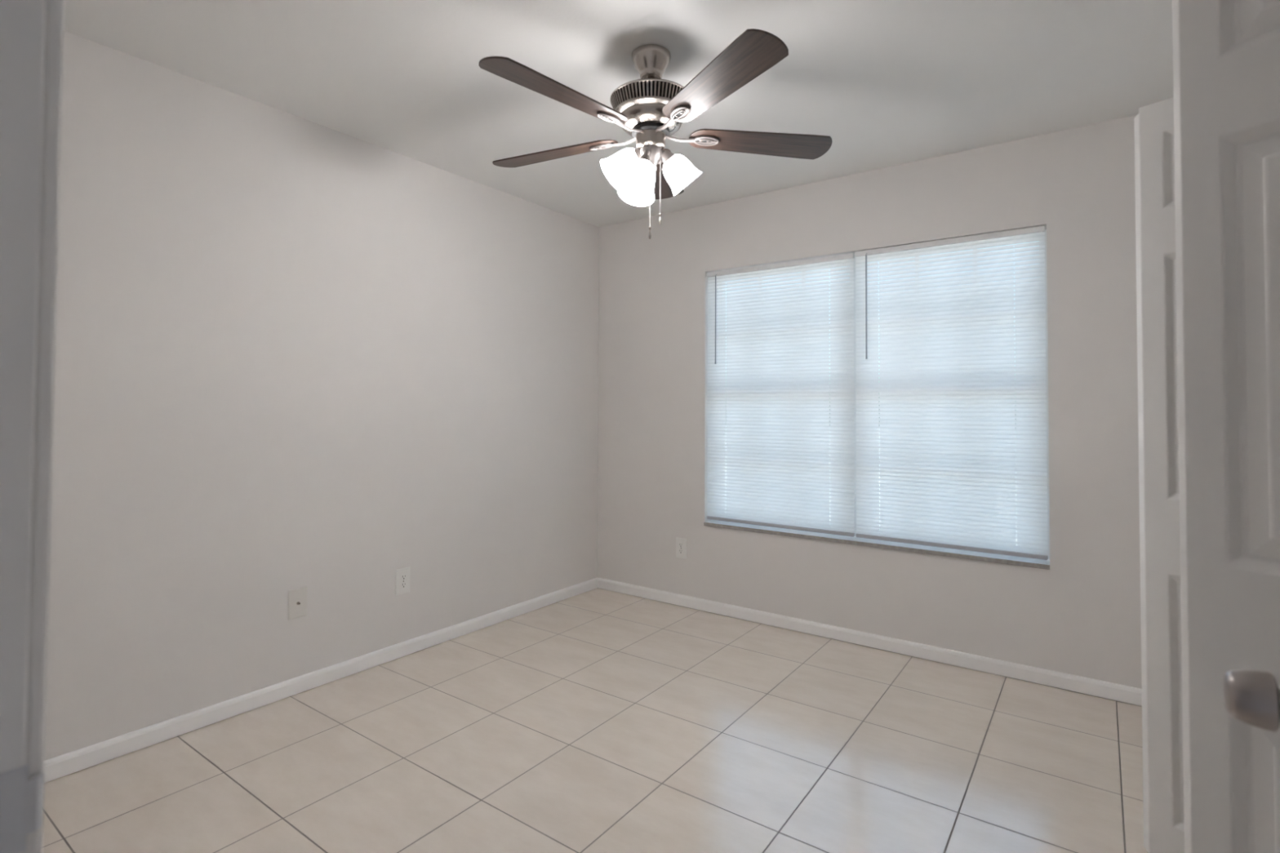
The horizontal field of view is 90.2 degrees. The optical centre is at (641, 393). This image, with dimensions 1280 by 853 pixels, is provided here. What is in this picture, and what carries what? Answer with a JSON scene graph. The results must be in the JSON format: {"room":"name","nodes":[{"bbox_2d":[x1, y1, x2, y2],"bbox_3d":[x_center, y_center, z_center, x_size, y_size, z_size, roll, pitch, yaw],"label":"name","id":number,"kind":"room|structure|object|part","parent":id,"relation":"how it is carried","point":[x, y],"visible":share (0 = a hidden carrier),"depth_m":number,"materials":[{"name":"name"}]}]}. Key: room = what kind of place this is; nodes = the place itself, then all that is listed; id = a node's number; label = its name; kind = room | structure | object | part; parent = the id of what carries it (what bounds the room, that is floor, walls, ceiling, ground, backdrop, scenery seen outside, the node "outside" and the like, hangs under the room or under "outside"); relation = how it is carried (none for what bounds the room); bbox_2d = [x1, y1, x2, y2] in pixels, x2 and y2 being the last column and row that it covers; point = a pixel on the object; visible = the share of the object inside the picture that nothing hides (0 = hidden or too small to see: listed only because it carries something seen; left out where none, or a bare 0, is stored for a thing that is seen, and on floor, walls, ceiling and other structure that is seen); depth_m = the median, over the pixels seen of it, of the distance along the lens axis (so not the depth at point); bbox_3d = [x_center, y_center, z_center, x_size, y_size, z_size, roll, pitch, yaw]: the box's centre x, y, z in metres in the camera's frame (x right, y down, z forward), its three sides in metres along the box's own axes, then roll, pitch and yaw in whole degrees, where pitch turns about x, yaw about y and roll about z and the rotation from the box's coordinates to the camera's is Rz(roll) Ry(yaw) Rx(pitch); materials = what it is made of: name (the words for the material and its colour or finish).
{"room":"empty bedroom","nodes":[
{"label":"empty bedroom","id":0,"kind":"room"},
{"bbox_2d":[44,31,599,760],"bbox_3d":[-1.283,0.050,3.048,0.120,2.440,3.231,-1,-2,36],"label":"wall","id":1,"kind":"structure","parent":0,"point":[291,352],"depth_m":2.64,"materials":[{"name":"paint"}]},
{"bbox_2d":[287,586,306,620],"bbox_3d":[-1.446,0.883,2.689,0.016,0.124,0.078,-1,-2,36],"label":"cable jack","id":2,"kind":"object","parent":1,"relation":"attached to","point":[297,597],"visible":1,"depth_m":2.69,"materials":[{"name":"beige plastic"}]},
{"bbox_2d":[44,577,598,782],"bbox_3d":[-1.234,1.234,2.981,0.016,0.064,3.231,-1,-2,36],"label":"baseboard","id":3,"kind":"structure","parent":1,"relation":"attached to","point":[65,764],"depth_m":2.60,"materials":[{"name":"paint"}]},
{"bbox_2d":[395,566,410,595],"bbox_3d":[-1.157,0.910,3.099,0.008,0.124,0.078,-1,-2,36],"label":"wall outlet","id":4,"kind":"object","parent":1,"relation":"attached to","point":[402,575],"visible":1,"depth_m":3.10,"materials":[{"name":"plastic"}]},
{"bbox_2d":[400,582,406,588],"bbox_3d":[-1.155,0.930,3.097,0.003,0.027,0.033,-1,-2,36],"label":"receptacle","id":5,"kind":"object","parent":4,"relation":"attached to","point":[403,584],"depth_m":3.10,"materials":[{"name":"plastic"}]},
{"bbox_2d":[400,573,406,580],"bbox_3d":[-1.155,0.891,3.098,0.003,0.027,0.033,-1,-2,36],"label":"receptacle","id":6,"kind":"object","parent":4,"relation":"attached to","point":[403,576],"depth_m":3.10,"materials":[{"name":"plastic"}]},
{"bbox_2d":[41,587,1148,852],"bbox_3d":[0.078,1.294,1.210,4.600,0.120,4.950,-1,-2,36],"label":"floor","id":7,"kind":"structure","parent":0,"point":[597,720],"depth_m":2.19,"materials":[{"name":"tile"}]},
{"bbox_2d":[63,0,1173,226],"bbox_3d":[0.090,-1.265,1.270,4.600,0.120,4.950,-1,-2,36],"label":"ceiling","id":8,"kind":"structure","parent":0,"point":[891,82],"depth_m":2.31,"materials":[{"name":"paint"}]},
{"bbox_2d":[478,28,831,239],"bbox_3d":[-0.006,-0.853,2.209,1.261,0.662,1.257,-1,-2,36],"label":"ceiling fan","id":9,"kind":"object","parent":8,"relation":"hanging from","point":[651,108],"visible":1,"depth_m":2.14,"materials":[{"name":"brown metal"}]},
{"bbox_3d":[-0.246,-0.909,1.932,0.139,0.006,0.528,15,9,43],"label":"blade","id":10,"kind":"part","parent":9,"relation":"part of","materials":[{"name":"brown wood"}]},
{"bbox_3d":[-0.327,-0.899,2.395,0.528,0.006,0.139,0,10,26],"label":"blade","id":11,"kind":"part","parent":9,"relation":"part of","materials":[{"name":"brown wood"}]},
{"bbox_3d":[-0.071,-0.797,2.266,0.148,0.139,0.126,-1,-2,36],"label":"lamp shade","id":12,"kind":"part","parent":9,"relation":"part of","materials":[{"name":"white glass"}]},
{"bbox_3d":[-0.013,-0.711,2.125,0.127,0.147,0.136,-1,-2,36],"label":"lamp shade","id":13,"kind":"part","parent":9,"relation":"part of","materials":[{"name":"white glass"}]},
{"bbox_3d":[0.018,-0.818,2.179,0.015,0.044,0.047,0,-1,17],"label":"lamp arm","id":14,"kind":"part","parent":9,"relation":"part of","materials":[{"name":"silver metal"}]},
{"bbox_3d":[0.029,-0.708,2.167,0.002,0.296,0.009,0,-1,1],"label":"pull chain","id":15,"kind":"part","parent":9,"relation":"part of","materials":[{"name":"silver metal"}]},
{"bbox_3d":[0.064,-0.732,2.178,0.002,0.246,0.009,0,-1,1],"label":"pull chain","id":16,"kind":"part","parent":9,"relation":"part of","materials":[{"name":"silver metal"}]},
{"bbox_3d":[0.088,-0.892,2.615,0.139,0.006,0.528,-11,-3,8],"label":"blade","id":17,"kind":"part","parent":9,"relation":"part of","materials":[{"name":"brown wood"}]},
{"bbox_3d":[0.149,-0.769,2.252,0.132,0.139,0.138,-1,-2,36],"label":"lamp shade","id":18,"kind":"part","parent":9,"relation":"part of","materials":[{"name":"white glass"}]},
{"bbox_3d":[0.220,-0.909,1.866,0.139,0.006,0.528,14,-7,-27],"label":"blade","id":19,"kind":"part","parent":9,"relation":"part of","materials":[{"name":"brown wood"}]},
{"bbox_3d":[0.426,-0.898,2.288,0.528,0.006,0.139,1,-13,-10],"label":"blade","id":20,"kind":"part","parent":9,"relation":"part of","materials":[{"name":"brown wood"}]},
{"bbox_2d":[597,115,1142,688],"bbox_3d":[1.414,0.066,3.199,4.325,2.440,0.160,-1,-2,36],"label":"wall","id":21,"kind":"structure","parent":0,"point":[1080,615],"depth_m":3.13,"materials":[{"name":"paint"}]},
{"bbox_2d":[675,537,686,559],"bbox_3d":[0.243,0.948,3.912,0.078,0.124,0.008,-1,-2,36],"label":"wall outlet","id":22,"kind":"object","parent":21,"relation":"attached to","point":[681,543],"visible":1,"depth_m":3.91,"materials":[{"name":"plastic"}]},
{"bbox_2d":[716,257,856,536],"bbox_3d":[0.810,0.014,3.690,0.873,1.508,0.049,-1,-2,36],"label":"window","id":23,"kind":"structure","parent":21,"relation":"in","point":[854,260],"depth_m":3.42,"materials":[{"name":"plastic"}]},
{"bbox_2d":[706,253,854,537],"bbox_3d":[0.751,0.008,3.589,0.882,1.483,0.043,-1,-2,36],"label":"window blind","id":24,"kind":"object","parent":23,"relation":"attached to","point":[768,457],"visible":1,"depth_m":3.56,"materials":[{"name":"plastic"}]},
{"bbox_3d":[0.501,0.015,3.779,0.001,1.442,0.024,-1,-2,36],"label":"ladder cord","id":25,"kind":"part","parent":24,"relation":"part of","materials":[{"name":"white fabric"}]},
{"bbox_3d":[0.753,0.739,3.579,0.878,0.020,0.022,-1,-2,36],"label":"rail","id":26,"kind":"part","parent":24,"relation":"part of","materials":[{"name":"white plastic"}]},
{"bbox_3d":[1.008,0.008,3.415,0.001,1.442,0.024,-1,-2,36],"label":"ladder cord","id":27,"kind":"part","parent":24,"relation":"part of","materials":[{"name":"white fabric"}]},
{"bbox_2d":[597,577,1142,706],"bbox_3d":[0.983,1.254,3.368,3.134,0.064,0.016,-1,-2,36],"label":"baseboard","id":28,"kind":"structure","parent":21,"relation":"attached to","point":[1126,694],"depth_m":3.14,"materials":[{"name":"paint"}]},
{"bbox_2d":[703,520,1049,569],"bbox_3d":[1.114,0.772,3.352,1.746,0.021,0.110,-1,-2,36],"label":"window sill","id":29,"kind":"structure","parent":21,"relation":"attached to","point":[952,553],"depth_m":3.21,"materials":[{"name":"stone"}]},
{"bbox_2d":[856,230,1049,559],"bbox_3d":[1.519,0.005,3.181,0.873,1.508,0.049,-1,-2,36],"label":"window","id":30,"kind":"structure","parent":21,"relation":"in","point":[1046,264],"depth_m":2.92,"materials":[{"name":"plastic"}]},
{"bbox_2d":[854,226,1048,559],"bbox_3d":[1.457,-0.003,3.081,0.845,1.488,0.043,-1,-2,36],"label":"window blind","id":31,"kind":"object","parent":30,"relation":"attached to","point":[944,402],"visible":1,"depth_m":3.06,"materials":[{"name":"plastic"}]},
{"bbox_3d":[1.217,0.003,3.264,0.001,1.447,0.024,-1,-2,36],"label":"ladder cord","id":32,"kind":"part","parent":31,"relation":"part of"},
{"bbox_3d":[1.459,0.731,3.071,0.841,0.020,0.022,-1,-2,36],"label":"rail","id":33,"kind":"part","parent":31,"relation":"part of","materials":[{"name":"white plastic"}]},
{"bbox_3d":[1.707,-0.002,2.913,0.001,1.447,0.024,-1,-2,36],"label":"ladder cord","id":34,"kind":"part","parent":31,"relation":"part of","materials":[{"name":"white fabric"}]},
{"bbox_3d":[-0.934,-0.002,0.739,3.380,2.440,0.115,-1,-2,36],"label":"wall","id":35,"kind":"structure","parent":0,"visible":0},
{"bbox_2d":[0,0,64,852],"bbox_3d":[-0.128,0.152,0.162,0.906,2.112,0.126,-1,-2,36],"label":"door frame","id":36,"kind":"structure","parent":35,"relation":"attached to","point":[32,31],"depth_m":0.43,"materials":[{"name":"paint"}]},
{"bbox_3d":[-0.423,0.279,0.419,0.005,0.057,0.046,-1,-2,30],"label":"strike plate","id":37,"kind":"part","parent":36,"relation":"part of","materials":[{"name":"metal"}]},
{"bbox_3d":[-0.094,0.153,0.209,0.906,2.112,0.011,-1,-2,36],"label":"casing","id":38,"kind":"part","parent":36,"relation":"part of","materials":[{"name":"paint"}]},
{"bbox_3d":[1.369,0.018,1.144,0.110,2.440,3.231,-1,-2,36],"label":"wall","id":39,"kind":"structure","parent":0,"visible":0},
{"bbox_2d":[1133,97,1184,852],"bbox_3d":[1.485,0.230,1.657,0.302,2.018,0.260,-1,-2,36],"label":"door","id":40,"kind":"structure","parent":39,"relation":"in","point":[1163,802],"depth_m":1.69,"materials":[{"name":"paint"}]},
{"bbox_2d":[1172,0,1279,852],"bbox_3d":[0.980,0.211,0.940,0.281,2.018,0.315,-1,-2,36],"label":"door","id":41,"kind":"structure","parent":39,"relation":"in","point":[1226,53],"depth_m":0.95,"materials":[{"name":"paint"}]},
{"bbox_2d":[1223,669,1279,732],"bbox_3d":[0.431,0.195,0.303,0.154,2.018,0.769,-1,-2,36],"label":"door knob","id":42,"kind":"object","parent":41,"relation":"attached to","point":[1251,697],"depth_m":0.58,"materials":[{"name":"metal"}]},
{"label":"outside","id":43,"kind":"structure","parent":0,"visible":0},
{"bbox_2d":[829,428,1017,545],"bbox_3d":[14.920,1.996,21.196,55.000,0.050,44.750,-1,-2,36],"label":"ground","id":44,"kind":"structure","parent":43,"point":[829,428],"depth_m":13.26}
]}

